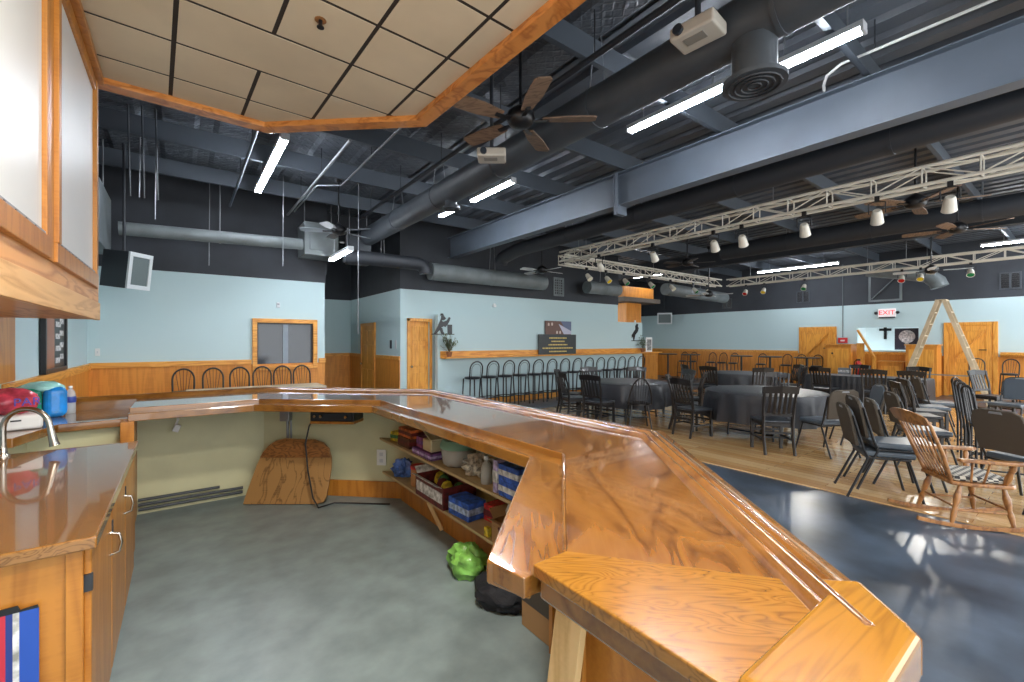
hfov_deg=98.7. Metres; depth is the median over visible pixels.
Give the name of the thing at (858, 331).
rail
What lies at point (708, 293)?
ceiling fan
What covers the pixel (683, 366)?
dining chair
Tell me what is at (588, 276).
stage light
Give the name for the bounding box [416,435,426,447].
snack box
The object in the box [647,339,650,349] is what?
print
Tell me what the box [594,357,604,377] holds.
bar stool
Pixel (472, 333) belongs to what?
wall
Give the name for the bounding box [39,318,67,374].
framed sign
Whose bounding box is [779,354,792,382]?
bar stool
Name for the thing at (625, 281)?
stage light
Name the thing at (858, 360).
fire extinguisher
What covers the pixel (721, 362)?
bar stool
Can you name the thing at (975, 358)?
bar stool
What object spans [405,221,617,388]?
wall
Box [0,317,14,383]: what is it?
trim
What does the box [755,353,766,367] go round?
bar stool
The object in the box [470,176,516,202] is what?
strip light
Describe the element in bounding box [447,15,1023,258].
beam
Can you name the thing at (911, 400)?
dining chair
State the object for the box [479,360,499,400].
bar stool
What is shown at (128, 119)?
rod
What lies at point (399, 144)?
purlin
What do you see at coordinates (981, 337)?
door
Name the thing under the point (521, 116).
ceiling fan
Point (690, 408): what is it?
dining chair
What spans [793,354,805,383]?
bar stool
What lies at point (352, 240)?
handler
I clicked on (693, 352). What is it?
bar stool
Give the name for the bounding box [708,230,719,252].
stage light
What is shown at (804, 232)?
stage light
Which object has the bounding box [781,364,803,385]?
dining chair
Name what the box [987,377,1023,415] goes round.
banquet chair
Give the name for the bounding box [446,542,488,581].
plastic bag
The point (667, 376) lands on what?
dining chair
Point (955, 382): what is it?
chair
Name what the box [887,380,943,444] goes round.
dining chair
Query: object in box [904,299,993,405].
stepladder
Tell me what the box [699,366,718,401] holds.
dining chair
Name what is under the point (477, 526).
shelf
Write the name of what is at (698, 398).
dining chair
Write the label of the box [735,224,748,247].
stage light
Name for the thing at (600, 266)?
stage light
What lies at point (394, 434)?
snack box
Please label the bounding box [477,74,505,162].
projector
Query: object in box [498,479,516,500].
snack box
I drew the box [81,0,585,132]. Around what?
ceiling
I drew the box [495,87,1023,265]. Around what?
duct
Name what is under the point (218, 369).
bar stool
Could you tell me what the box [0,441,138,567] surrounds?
countertop
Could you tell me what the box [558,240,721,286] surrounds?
lighting truss
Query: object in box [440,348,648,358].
ledge
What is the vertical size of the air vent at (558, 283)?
0.550 m
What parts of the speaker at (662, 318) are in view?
frame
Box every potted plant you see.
[440,333,457,356]
[637,335,645,351]
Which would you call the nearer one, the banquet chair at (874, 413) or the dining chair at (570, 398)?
the banquet chair at (874, 413)
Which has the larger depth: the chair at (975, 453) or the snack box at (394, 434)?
the chair at (975, 453)
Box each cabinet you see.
[0,0,103,319]
[0,441,138,681]
[642,351,661,379]
[824,344,856,373]
[877,360,905,376]
[904,344,942,396]
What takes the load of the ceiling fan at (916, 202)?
hanging from the ceiling at (895, 19)
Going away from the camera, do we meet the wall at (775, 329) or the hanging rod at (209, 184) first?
the hanging rod at (209, 184)
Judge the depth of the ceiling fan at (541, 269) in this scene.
10.73 m
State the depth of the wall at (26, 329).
4.47 m
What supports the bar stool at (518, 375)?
on the floor
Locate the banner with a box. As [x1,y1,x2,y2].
[0,604,38,681]
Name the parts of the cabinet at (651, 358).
door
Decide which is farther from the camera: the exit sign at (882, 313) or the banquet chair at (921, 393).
the exit sign at (882, 313)
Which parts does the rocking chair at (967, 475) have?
crest rail, post, leg, post, arm, leg, seat, leg, arm, leg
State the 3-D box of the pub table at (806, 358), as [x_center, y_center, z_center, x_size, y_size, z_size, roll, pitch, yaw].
[9.850,1.070,14.700,0.760,1.060,0.760,0,0,-37]
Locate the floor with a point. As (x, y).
(229, 589)
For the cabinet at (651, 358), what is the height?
1.220 m
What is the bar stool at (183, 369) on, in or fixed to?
on the floor
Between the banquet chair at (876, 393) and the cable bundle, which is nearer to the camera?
the cable bundle
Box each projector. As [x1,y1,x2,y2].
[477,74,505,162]
[670,0,726,54]
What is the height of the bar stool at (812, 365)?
1.137 m
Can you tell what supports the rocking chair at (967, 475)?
on the floor
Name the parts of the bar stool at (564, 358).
backrest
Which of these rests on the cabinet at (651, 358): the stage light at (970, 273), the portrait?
the portrait
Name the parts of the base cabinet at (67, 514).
door, handle, door, handle, door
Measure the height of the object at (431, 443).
0.155 m
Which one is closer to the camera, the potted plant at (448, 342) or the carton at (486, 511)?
the carton at (486, 511)
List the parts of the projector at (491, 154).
vent panel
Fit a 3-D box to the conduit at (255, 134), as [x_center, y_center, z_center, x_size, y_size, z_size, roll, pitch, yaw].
[-3.760,-2.655,6.180,0.040,0.430,4.600,0,0,-37]
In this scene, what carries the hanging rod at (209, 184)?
hanging from the ceiling at (895, 19)
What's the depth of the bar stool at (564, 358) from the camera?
12.08 m
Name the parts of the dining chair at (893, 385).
leg, backrest, leg, seat, leg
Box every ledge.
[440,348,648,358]
[1000,352,1023,354]
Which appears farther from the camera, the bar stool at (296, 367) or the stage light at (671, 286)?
the stage light at (671, 286)
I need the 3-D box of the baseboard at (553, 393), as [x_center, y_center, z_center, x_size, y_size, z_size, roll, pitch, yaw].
[1.345,1.520,12.624,7.700,0.160,0.015,0,0,-37]
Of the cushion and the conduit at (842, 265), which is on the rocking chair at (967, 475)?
the cushion
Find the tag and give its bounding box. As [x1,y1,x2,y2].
[484,526,490,537]
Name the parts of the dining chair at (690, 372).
backrest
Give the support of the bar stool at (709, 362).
on the floor
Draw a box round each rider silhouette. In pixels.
[431,313,453,334]
[631,324,639,340]
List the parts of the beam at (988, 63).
splice plate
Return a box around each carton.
[412,464,475,510]
[448,491,485,522]
[483,499,505,522]
[521,592,548,645]
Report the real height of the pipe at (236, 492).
0.028 m
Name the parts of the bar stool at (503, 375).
seat, backrest, leg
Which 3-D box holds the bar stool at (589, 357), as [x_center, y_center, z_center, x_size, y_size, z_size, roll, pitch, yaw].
[2.110,1.033,12.687,0.384,1.137,0.418,0,0,-37]
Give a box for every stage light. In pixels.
[584,267,592,281]
[595,254,604,271]
[605,270,611,283]
[622,273,629,285]
[647,276,654,288]
[648,243,658,262]
[669,280,675,290]
[692,283,698,293]
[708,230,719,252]
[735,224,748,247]
[742,285,748,295]
[760,283,765,293]
[797,211,811,237]
[801,279,807,290]
[868,196,885,225]
[897,269,906,282]
[916,267,925,281]
[939,180,960,213]
[965,262,975,276]
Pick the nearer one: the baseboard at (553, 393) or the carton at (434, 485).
the carton at (434, 485)
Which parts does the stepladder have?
rail, rail, rail, rail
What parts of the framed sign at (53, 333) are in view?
copper panel, black panel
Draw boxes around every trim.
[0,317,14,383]
[1,364,90,388]
[55,371,88,396]
[89,358,325,368]
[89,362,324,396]
[325,353,399,359]
[325,356,399,388]
[643,348,1023,356]
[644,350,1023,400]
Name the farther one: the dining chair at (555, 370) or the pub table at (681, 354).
the pub table at (681, 354)
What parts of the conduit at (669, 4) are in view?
strap rod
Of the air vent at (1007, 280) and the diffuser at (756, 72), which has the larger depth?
the air vent at (1007, 280)
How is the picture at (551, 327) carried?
on the ledge at (487, 353)
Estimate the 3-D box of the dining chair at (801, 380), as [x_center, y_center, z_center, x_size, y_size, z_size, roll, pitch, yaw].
[6.921,1.103,10.791,0.470,0.980,0.570,0,0,-42]
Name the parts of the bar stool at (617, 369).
backrest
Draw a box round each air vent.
[553,277,563,296]
[722,298,731,308]
[796,290,809,302]
[999,271,1021,289]
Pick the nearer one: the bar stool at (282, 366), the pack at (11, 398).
the pack at (11, 398)
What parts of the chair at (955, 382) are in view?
leg, backrest, leg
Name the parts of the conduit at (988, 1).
strap rod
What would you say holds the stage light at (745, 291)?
hanging from the lighting truss at (1013, 248)
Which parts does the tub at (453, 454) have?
lid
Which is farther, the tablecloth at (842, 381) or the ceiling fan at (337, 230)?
the tablecloth at (842, 381)
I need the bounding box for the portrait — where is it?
[646,337,651,351]
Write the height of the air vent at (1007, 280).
0.460 m
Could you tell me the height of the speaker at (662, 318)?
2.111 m
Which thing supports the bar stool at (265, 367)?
on the floor
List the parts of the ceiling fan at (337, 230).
blade, blade, blade, down rod, motor, strip light, blade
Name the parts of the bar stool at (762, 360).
backrest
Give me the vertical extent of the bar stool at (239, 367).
1.137 m
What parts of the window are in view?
pane, sash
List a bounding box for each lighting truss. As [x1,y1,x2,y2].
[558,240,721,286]
[559,141,1023,262]
[726,240,1023,286]
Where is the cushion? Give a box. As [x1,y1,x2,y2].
[927,465,1003,483]
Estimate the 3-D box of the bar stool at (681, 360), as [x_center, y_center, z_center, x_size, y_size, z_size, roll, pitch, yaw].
[7.422,1.033,19.129,0.368,1.137,0.338,0,0,-37]
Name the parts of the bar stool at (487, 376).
leg, seat, backrest, leg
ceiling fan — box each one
[299,178,370,260]
[453,51,596,151]
[520,232,562,274]
[663,219,714,267]
[686,246,732,296]
[854,148,990,218]
[893,237,972,274]
[902,184,1014,238]
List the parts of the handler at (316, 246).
casing, access panel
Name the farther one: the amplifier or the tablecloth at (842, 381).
the tablecloth at (842, 381)
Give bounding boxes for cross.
[879,327,890,338]
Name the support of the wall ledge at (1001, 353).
attached to the wall at (775, 329)
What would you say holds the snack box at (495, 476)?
on the bar counter at (669, 572)
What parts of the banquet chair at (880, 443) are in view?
leg, backrest, leg, frame, seat, leg, leg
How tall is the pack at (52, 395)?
0.286 m
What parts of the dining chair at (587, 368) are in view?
backrest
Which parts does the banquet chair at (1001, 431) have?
leg, frame, backrest, seat, leg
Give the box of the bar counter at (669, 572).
[7,387,921,681]
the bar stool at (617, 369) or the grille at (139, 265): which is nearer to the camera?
the grille at (139, 265)
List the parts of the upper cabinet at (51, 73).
sliding panel, sliding panel, crown moulding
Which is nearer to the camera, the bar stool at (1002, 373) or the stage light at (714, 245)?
the stage light at (714, 245)
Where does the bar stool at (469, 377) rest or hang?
on the floor
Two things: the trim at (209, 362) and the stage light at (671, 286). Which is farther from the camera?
the stage light at (671, 286)
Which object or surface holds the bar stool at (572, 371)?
on the floor
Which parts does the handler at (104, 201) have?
hanger rod, casing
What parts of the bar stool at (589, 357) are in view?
backrest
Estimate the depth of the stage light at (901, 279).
10.93 m
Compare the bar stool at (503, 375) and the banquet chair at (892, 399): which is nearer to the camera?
the banquet chair at (892, 399)
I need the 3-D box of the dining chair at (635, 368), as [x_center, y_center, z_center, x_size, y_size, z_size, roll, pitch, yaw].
[2.911,1.103,10.393,0.470,0.980,0.570,0,0,23]
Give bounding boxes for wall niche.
[858,327,918,350]
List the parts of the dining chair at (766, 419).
leg, leg, seat, leg, backrest, leg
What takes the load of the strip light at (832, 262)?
hanging from the ceiling at (895, 19)
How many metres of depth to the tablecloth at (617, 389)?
8.46 m
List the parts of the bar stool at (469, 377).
leg, seat, backrest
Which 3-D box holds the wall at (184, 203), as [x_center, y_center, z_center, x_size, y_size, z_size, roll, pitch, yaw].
[-5.080,-2.025,9.946,2.657,1.650,6.357,0,0,7]
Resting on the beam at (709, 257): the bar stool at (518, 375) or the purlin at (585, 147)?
the purlin at (585, 147)
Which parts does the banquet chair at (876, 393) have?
backrest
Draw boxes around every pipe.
[138,486,219,501]
[138,486,242,506]
[138,490,242,511]
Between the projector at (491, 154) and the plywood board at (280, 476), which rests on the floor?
the plywood board at (280, 476)
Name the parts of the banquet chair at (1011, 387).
leg, seat, frame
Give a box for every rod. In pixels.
[127,103,130,195]
[139,137,140,196]
[141,105,144,197]
[155,109,158,199]
[155,147,155,218]
[209,184,209,257]
[282,176,283,265]
[358,183,358,317]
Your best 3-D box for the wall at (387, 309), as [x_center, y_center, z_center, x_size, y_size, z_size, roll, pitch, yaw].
[-3.653,-0.625,11.629,0.130,4.450,3.810,0,0,-37]
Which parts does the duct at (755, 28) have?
hanger rod, hanger rod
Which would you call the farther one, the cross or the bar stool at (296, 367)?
the cross
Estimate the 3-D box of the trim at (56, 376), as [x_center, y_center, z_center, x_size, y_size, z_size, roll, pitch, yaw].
[-5.443,0.410,5.299,0.050,0.100,4.090,0,0,-37]
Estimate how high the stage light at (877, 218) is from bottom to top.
0.347 m
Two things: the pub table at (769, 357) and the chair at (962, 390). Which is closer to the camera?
the chair at (962, 390)
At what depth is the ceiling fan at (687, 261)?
10.27 m
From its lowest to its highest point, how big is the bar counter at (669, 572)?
1.106 m
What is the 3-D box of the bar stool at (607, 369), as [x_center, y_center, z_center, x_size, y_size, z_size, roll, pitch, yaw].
[2.870,1.033,13.257,0.384,1.137,0.418,0,0,-37]
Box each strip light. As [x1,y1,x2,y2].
[254,133,289,193]
[438,205,459,217]
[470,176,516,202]
[626,73,730,134]
[757,261,839,272]
[778,5,867,67]
[980,238,1023,246]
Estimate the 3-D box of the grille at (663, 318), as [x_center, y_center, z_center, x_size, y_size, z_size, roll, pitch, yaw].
[6.798,-0.999,19.591,0.520,0.380,0.056,0,0,16]
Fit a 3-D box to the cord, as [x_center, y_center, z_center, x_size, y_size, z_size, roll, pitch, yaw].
[-1.606,1.161,4.247,0.826,0.869,0.168,0,0,6]
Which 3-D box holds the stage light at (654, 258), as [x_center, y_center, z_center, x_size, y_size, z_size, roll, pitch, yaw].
[2.622,-1.616,8.111,0.174,0.347,0.201,0,0,41]
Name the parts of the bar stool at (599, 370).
backrest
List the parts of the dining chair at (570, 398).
leg, backrest, leg, seat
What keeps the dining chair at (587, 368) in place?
on the floor
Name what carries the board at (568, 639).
on the floor
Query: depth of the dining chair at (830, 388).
10.45 m
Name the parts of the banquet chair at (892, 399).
backrest, leg, frame, seat, leg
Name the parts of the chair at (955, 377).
leg, backrest, leg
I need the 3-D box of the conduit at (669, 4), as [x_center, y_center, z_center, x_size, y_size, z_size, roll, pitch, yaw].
[0.472,-2.646,4.104,0.056,0.448,12.000,0,0,-37]
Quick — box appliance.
[0,412,42,430]
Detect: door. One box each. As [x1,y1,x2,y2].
[360,322,375,387]
[407,318,431,388]
[799,326,836,384]
[944,321,997,395]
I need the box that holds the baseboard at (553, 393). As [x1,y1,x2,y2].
[485,390,580,401]
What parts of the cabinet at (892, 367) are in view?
panel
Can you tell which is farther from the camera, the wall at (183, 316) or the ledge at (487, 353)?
the ledge at (487, 353)
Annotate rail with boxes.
[856,330,875,375]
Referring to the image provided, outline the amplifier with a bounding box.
[310,412,363,424]
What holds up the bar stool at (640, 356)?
on the floor
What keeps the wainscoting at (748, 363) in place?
attached to the wall at (775, 329)
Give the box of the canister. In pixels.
[410,463,423,486]
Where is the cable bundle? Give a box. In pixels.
[172,418,180,431]
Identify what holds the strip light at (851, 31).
hanging from the ceiling at (895, 19)
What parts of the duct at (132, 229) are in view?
hanger rod, hanger rod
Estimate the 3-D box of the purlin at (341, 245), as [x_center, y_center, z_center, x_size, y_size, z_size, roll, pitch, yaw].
[-1.080,-2.670,15.440,19.200,0.260,0.100,0,0,-37]
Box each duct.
[118,185,302,249]
[342,214,431,274]
[360,0,855,244]
[426,248,548,289]
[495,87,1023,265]
[582,256,622,295]
[660,279,728,302]
[719,182,1023,259]
[865,247,948,289]
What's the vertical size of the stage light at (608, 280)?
0.347 m
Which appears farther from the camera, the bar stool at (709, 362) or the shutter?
the bar stool at (709, 362)
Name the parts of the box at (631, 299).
post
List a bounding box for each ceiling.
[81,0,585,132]
[98,0,1023,281]
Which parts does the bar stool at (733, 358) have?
backrest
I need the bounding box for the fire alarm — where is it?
[838,338,847,342]
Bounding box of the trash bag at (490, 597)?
[474,571,521,614]
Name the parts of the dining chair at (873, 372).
leg, backrest, leg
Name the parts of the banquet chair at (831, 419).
leg, seat, frame, leg, leg, backrest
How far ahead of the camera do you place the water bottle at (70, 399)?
3.64 m
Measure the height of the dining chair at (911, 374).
0.980 m
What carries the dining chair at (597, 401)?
on the floor
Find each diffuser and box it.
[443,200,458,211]
[721,28,788,101]
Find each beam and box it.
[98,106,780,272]
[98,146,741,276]
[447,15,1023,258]
[618,215,1023,279]
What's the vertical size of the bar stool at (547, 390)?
1.137 m
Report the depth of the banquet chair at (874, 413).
4.90 m
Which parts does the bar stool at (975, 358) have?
backrest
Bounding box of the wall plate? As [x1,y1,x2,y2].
[377,449,385,465]
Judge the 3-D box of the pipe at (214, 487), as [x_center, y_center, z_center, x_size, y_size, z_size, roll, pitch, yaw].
[-3.152,1.450,4.186,0.620,0.028,0.028,0,0,-37]
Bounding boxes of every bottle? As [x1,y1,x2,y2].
[67,386,75,402]
[481,455,491,484]
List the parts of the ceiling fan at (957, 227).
blade, blade, blade, motor, down rod, blade, blade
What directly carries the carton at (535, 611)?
on the floor
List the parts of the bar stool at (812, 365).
backrest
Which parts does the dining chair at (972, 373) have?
leg, backrest, leg, seat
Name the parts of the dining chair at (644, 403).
leg, leg, seat, backrest, leg, leg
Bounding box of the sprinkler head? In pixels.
[314,16,325,29]
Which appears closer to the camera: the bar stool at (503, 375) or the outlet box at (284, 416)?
the outlet box at (284, 416)
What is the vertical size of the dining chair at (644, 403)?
0.946 m
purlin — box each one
[316,129,826,267]
[327,213,705,281]
[339,232,674,283]
[339,243,648,287]
[450,92,879,261]
[540,19,941,254]
[815,11,1017,245]
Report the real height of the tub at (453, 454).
0.205 m
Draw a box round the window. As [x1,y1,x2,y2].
[252,318,316,370]
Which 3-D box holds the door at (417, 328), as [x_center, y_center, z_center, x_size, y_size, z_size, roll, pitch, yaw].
[-2.204,0.535,10.397,0.630,2.130,0.160,0,0,-37]
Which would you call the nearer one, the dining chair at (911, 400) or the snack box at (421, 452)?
the snack box at (421, 452)
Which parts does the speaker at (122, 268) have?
frame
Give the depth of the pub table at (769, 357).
15.38 m
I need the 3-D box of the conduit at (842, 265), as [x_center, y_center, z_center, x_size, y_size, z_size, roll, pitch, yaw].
[11.244,-1.360,14.958,0.024,2.480,0.024,0,0,-37]
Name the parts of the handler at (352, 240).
casing, access panel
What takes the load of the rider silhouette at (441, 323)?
attached to the wall at (472, 333)
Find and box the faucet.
[0,406,59,457]
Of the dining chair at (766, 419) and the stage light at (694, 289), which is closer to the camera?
the dining chair at (766, 419)
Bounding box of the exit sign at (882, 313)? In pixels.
[874,308,899,317]
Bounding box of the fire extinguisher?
[854,359,860,374]
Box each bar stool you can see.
[171,368,194,391]
[202,367,223,388]
[229,366,249,386]
[252,366,271,385]
[273,365,291,384]
[293,365,310,383]
[462,361,482,397]
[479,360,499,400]
[494,360,514,403]
[509,359,529,404]
[524,359,543,402]
[538,359,557,401]
[551,358,569,398]
[564,358,581,395]
[576,357,593,391]
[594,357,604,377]
[599,357,615,377]
[609,356,625,377]
[619,356,635,377]
[629,356,644,377]
[677,352,687,377]
[687,352,697,378]
[705,352,716,366]
[716,353,726,369]
[727,353,738,370]
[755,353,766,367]
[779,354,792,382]
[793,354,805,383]
[809,355,822,372]
[968,358,985,391]
[998,359,1020,402]
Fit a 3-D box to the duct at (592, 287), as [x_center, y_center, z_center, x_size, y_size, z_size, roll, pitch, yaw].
[2.780,-2.136,13.460,1.400,1.468,0.396,0,0,-37]
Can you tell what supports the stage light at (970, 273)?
hanging from the lighting truss at (1013, 248)
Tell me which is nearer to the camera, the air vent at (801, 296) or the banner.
the banner
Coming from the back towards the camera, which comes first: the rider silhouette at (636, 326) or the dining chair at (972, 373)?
the rider silhouette at (636, 326)
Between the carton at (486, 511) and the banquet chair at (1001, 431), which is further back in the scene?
the banquet chair at (1001, 431)
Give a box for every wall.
[0,318,86,388]
[87,266,324,363]
[98,164,350,299]
[325,299,350,352]
[351,229,404,388]
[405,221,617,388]
[435,315,641,397]
[640,234,1023,395]
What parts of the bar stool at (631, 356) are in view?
backrest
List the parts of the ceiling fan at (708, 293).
motor, down rod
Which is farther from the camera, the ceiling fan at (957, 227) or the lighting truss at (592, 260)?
the lighting truss at (592, 260)
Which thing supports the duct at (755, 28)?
hanging from the ceiling at (895, 19)
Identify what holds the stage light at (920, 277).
hanging from the lighting truss at (1013, 248)
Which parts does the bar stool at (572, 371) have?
leg, backrest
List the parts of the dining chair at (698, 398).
seat, leg, leg, backrest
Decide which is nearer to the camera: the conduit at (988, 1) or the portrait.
the conduit at (988, 1)
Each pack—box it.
[0,387,40,414]
[16,381,66,416]
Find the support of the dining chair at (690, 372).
on the floor
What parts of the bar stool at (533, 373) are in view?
seat, leg, backrest, leg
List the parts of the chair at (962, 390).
leg, backrest, leg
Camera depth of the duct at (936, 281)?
12.52 m
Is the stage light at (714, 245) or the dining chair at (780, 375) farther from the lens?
the dining chair at (780, 375)
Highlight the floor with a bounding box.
[109,375,1023,681]
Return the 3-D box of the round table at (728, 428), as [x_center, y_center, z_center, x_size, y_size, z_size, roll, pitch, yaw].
[4.294,1.218,7.508,1.800,0.743,1.800,0,0,-37]
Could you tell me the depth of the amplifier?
4.23 m
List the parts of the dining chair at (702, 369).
backrest, leg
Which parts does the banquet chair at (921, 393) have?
backrest, leg, seat, leg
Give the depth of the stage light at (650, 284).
12.17 m
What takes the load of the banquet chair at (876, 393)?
on the floor
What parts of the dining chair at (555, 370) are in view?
leg, seat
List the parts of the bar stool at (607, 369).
backrest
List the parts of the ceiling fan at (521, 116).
blade, blade, motor, down rod, blade, blade, blade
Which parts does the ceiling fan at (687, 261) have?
blade, blade, motor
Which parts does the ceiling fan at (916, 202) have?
blade, blade, motor, down rod, blade, blade, blade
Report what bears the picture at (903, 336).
attached to the wall niche
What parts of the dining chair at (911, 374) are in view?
backrest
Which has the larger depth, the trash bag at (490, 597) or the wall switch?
the wall switch
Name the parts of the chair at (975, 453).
leg, backrest, leg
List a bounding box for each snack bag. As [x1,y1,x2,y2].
[390,457,411,477]
[461,452,492,477]
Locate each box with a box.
[280,412,291,437]
[390,430,398,441]
[398,426,424,439]
[398,435,416,449]
[412,446,441,460]
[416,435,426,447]
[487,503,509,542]
[492,458,507,493]
[498,462,524,486]
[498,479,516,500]
[618,286,659,322]
[838,368,851,373]
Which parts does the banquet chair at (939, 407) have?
leg, seat, leg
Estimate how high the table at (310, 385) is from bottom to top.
0.810 m
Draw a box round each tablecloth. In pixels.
[584,378,671,410]
[701,385,829,428]
[705,370,778,385]
[804,373,935,408]
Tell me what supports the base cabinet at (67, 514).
on the floor
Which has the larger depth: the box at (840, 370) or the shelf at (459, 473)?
the box at (840, 370)
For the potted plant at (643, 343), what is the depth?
14.66 m
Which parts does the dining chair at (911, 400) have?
backrest, leg, seat, leg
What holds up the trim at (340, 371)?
attached to the wall at (387, 309)
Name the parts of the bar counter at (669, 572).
return panel, panel, baseboard, frame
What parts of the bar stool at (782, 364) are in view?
backrest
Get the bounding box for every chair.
[554,369,580,415]
[556,372,588,417]
[579,374,614,422]
[580,366,608,409]
[625,378,652,429]
[626,366,646,378]
[662,369,695,412]
[665,374,697,430]
[669,378,712,438]
[677,372,707,422]
[680,364,706,394]
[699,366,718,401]
[750,386,799,455]
[752,367,773,385]
[763,372,790,385]
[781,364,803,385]
[785,366,807,388]
[796,390,861,458]
[808,367,839,393]
[829,384,887,445]
[834,401,925,504]
[843,394,935,497]
[849,364,870,374]
[860,369,887,413]
[862,397,948,492]
[881,391,957,464]
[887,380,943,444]
[887,407,1023,531]
[895,378,948,441]
[896,371,929,406]
[901,378,956,437]
[906,366,931,377]
[912,376,963,429]
[950,376,978,451]
[953,379,985,458]
[956,381,1023,469]
[960,384,1023,477]
[967,370,1014,411]
[968,408,1023,514]
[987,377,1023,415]
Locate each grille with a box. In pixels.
[130,256,148,286]
[659,314,670,322]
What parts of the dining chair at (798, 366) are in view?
backrest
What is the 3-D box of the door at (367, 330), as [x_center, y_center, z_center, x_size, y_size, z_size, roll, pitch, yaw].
[-3.874,0.560,11.757,0.090,2.080,1.100,0,0,-37]
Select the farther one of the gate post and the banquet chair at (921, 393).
the gate post
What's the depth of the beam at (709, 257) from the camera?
10.85 m
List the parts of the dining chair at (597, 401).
leg, backrest, seat, leg, leg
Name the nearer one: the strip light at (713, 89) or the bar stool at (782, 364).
the strip light at (713, 89)
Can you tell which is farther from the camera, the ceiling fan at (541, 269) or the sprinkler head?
the ceiling fan at (541, 269)
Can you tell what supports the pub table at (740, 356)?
on the floor
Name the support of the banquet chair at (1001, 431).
on the floor
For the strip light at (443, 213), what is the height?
0.435 m
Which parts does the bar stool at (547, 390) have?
leg, seat, backrest, leg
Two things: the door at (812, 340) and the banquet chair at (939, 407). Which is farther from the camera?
the door at (812, 340)
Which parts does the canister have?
lid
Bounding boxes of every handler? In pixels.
[98,139,110,254]
[298,201,338,261]
[345,208,370,265]
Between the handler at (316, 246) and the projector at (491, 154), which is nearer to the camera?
the projector at (491, 154)
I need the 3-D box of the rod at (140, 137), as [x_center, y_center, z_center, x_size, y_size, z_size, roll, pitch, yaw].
[-4.916,-2.385,5.813,0.022,0.970,0.014,0,0,-37]
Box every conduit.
[229,129,258,206]
[287,139,351,215]
[294,128,401,211]
[356,0,682,220]
[822,0,996,91]
[842,265,842,336]
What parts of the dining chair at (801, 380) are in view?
leg, backrest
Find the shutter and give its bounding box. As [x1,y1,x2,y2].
[868,277,901,301]
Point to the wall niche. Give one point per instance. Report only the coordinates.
(875, 339)
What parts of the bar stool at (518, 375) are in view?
leg, seat, leg, backrest, leg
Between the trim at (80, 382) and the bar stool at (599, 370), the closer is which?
the trim at (80, 382)
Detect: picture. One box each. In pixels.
[545,321,570,334]
[895,328,918,349]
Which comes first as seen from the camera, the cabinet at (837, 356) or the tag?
the tag
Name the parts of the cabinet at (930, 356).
panel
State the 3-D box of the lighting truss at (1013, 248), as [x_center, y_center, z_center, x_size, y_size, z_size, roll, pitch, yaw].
[9.867,-2.167,11.011,0.254,0.747,8.991,0,0,-37]
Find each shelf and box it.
[380,438,510,504]
[382,471,493,544]
[440,352,648,358]
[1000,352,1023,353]
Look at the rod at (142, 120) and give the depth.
5.37 m
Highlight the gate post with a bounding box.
[856,343,864,374]
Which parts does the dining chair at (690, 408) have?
leg, backrest, leg, seat, leg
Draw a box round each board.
[243,438,331,503]
[538,334,575,354]
[547,609,585,681]
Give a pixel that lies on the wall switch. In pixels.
(97, 351)
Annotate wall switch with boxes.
[95,348,99,355]
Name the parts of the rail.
handrail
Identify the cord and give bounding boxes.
[305,424,389,507]
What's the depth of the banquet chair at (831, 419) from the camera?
6.00 m
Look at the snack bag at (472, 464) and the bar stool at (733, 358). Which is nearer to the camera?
the snack bag at (472, 464)
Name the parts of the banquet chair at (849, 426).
leg, backrest, leg, frame, seat, leg, leg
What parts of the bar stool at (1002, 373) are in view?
seat, backrest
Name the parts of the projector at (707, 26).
vent panel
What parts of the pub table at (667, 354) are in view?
post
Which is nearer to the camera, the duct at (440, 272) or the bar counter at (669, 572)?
the bar counter at (669, 572)
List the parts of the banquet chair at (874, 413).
leg, backrest, leg, seat, leg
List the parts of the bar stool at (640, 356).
backrest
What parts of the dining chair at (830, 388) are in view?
leg, backrest, seat, leg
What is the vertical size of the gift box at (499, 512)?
0.249 m
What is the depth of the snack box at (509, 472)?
2.71 m
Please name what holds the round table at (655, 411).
on the floor
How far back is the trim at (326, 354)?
12.33 m
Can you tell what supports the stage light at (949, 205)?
hanging from the lighting truss at (1017, 167)
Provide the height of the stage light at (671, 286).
0.347 m
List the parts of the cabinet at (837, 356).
panel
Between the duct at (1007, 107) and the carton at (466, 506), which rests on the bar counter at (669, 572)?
the carton at (466, 506)
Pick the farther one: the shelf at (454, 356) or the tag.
the shelf at (454, 356)
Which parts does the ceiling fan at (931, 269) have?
blade, motor, down rod, blade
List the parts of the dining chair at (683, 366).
backrest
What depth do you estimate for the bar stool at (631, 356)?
13.77 m
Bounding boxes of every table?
[186,383,326,390]
[597,407,656,420]
[659,353,676,378]
[681,354,700,380]
[727,422,799,441]
[730,355,752,370]
[758,356,781,367]
[793,357,819,373]
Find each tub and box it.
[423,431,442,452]
[440,438,475,467]
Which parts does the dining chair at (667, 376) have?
leg, seat, leg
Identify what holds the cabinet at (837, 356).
on the floor
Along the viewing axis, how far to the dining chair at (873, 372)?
9.66 m
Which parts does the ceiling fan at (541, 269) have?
blade, blade, motor, down rod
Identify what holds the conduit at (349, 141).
hanging from the ceiling at (895, 19)
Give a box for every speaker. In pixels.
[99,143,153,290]
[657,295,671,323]
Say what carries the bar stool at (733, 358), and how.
on the floor

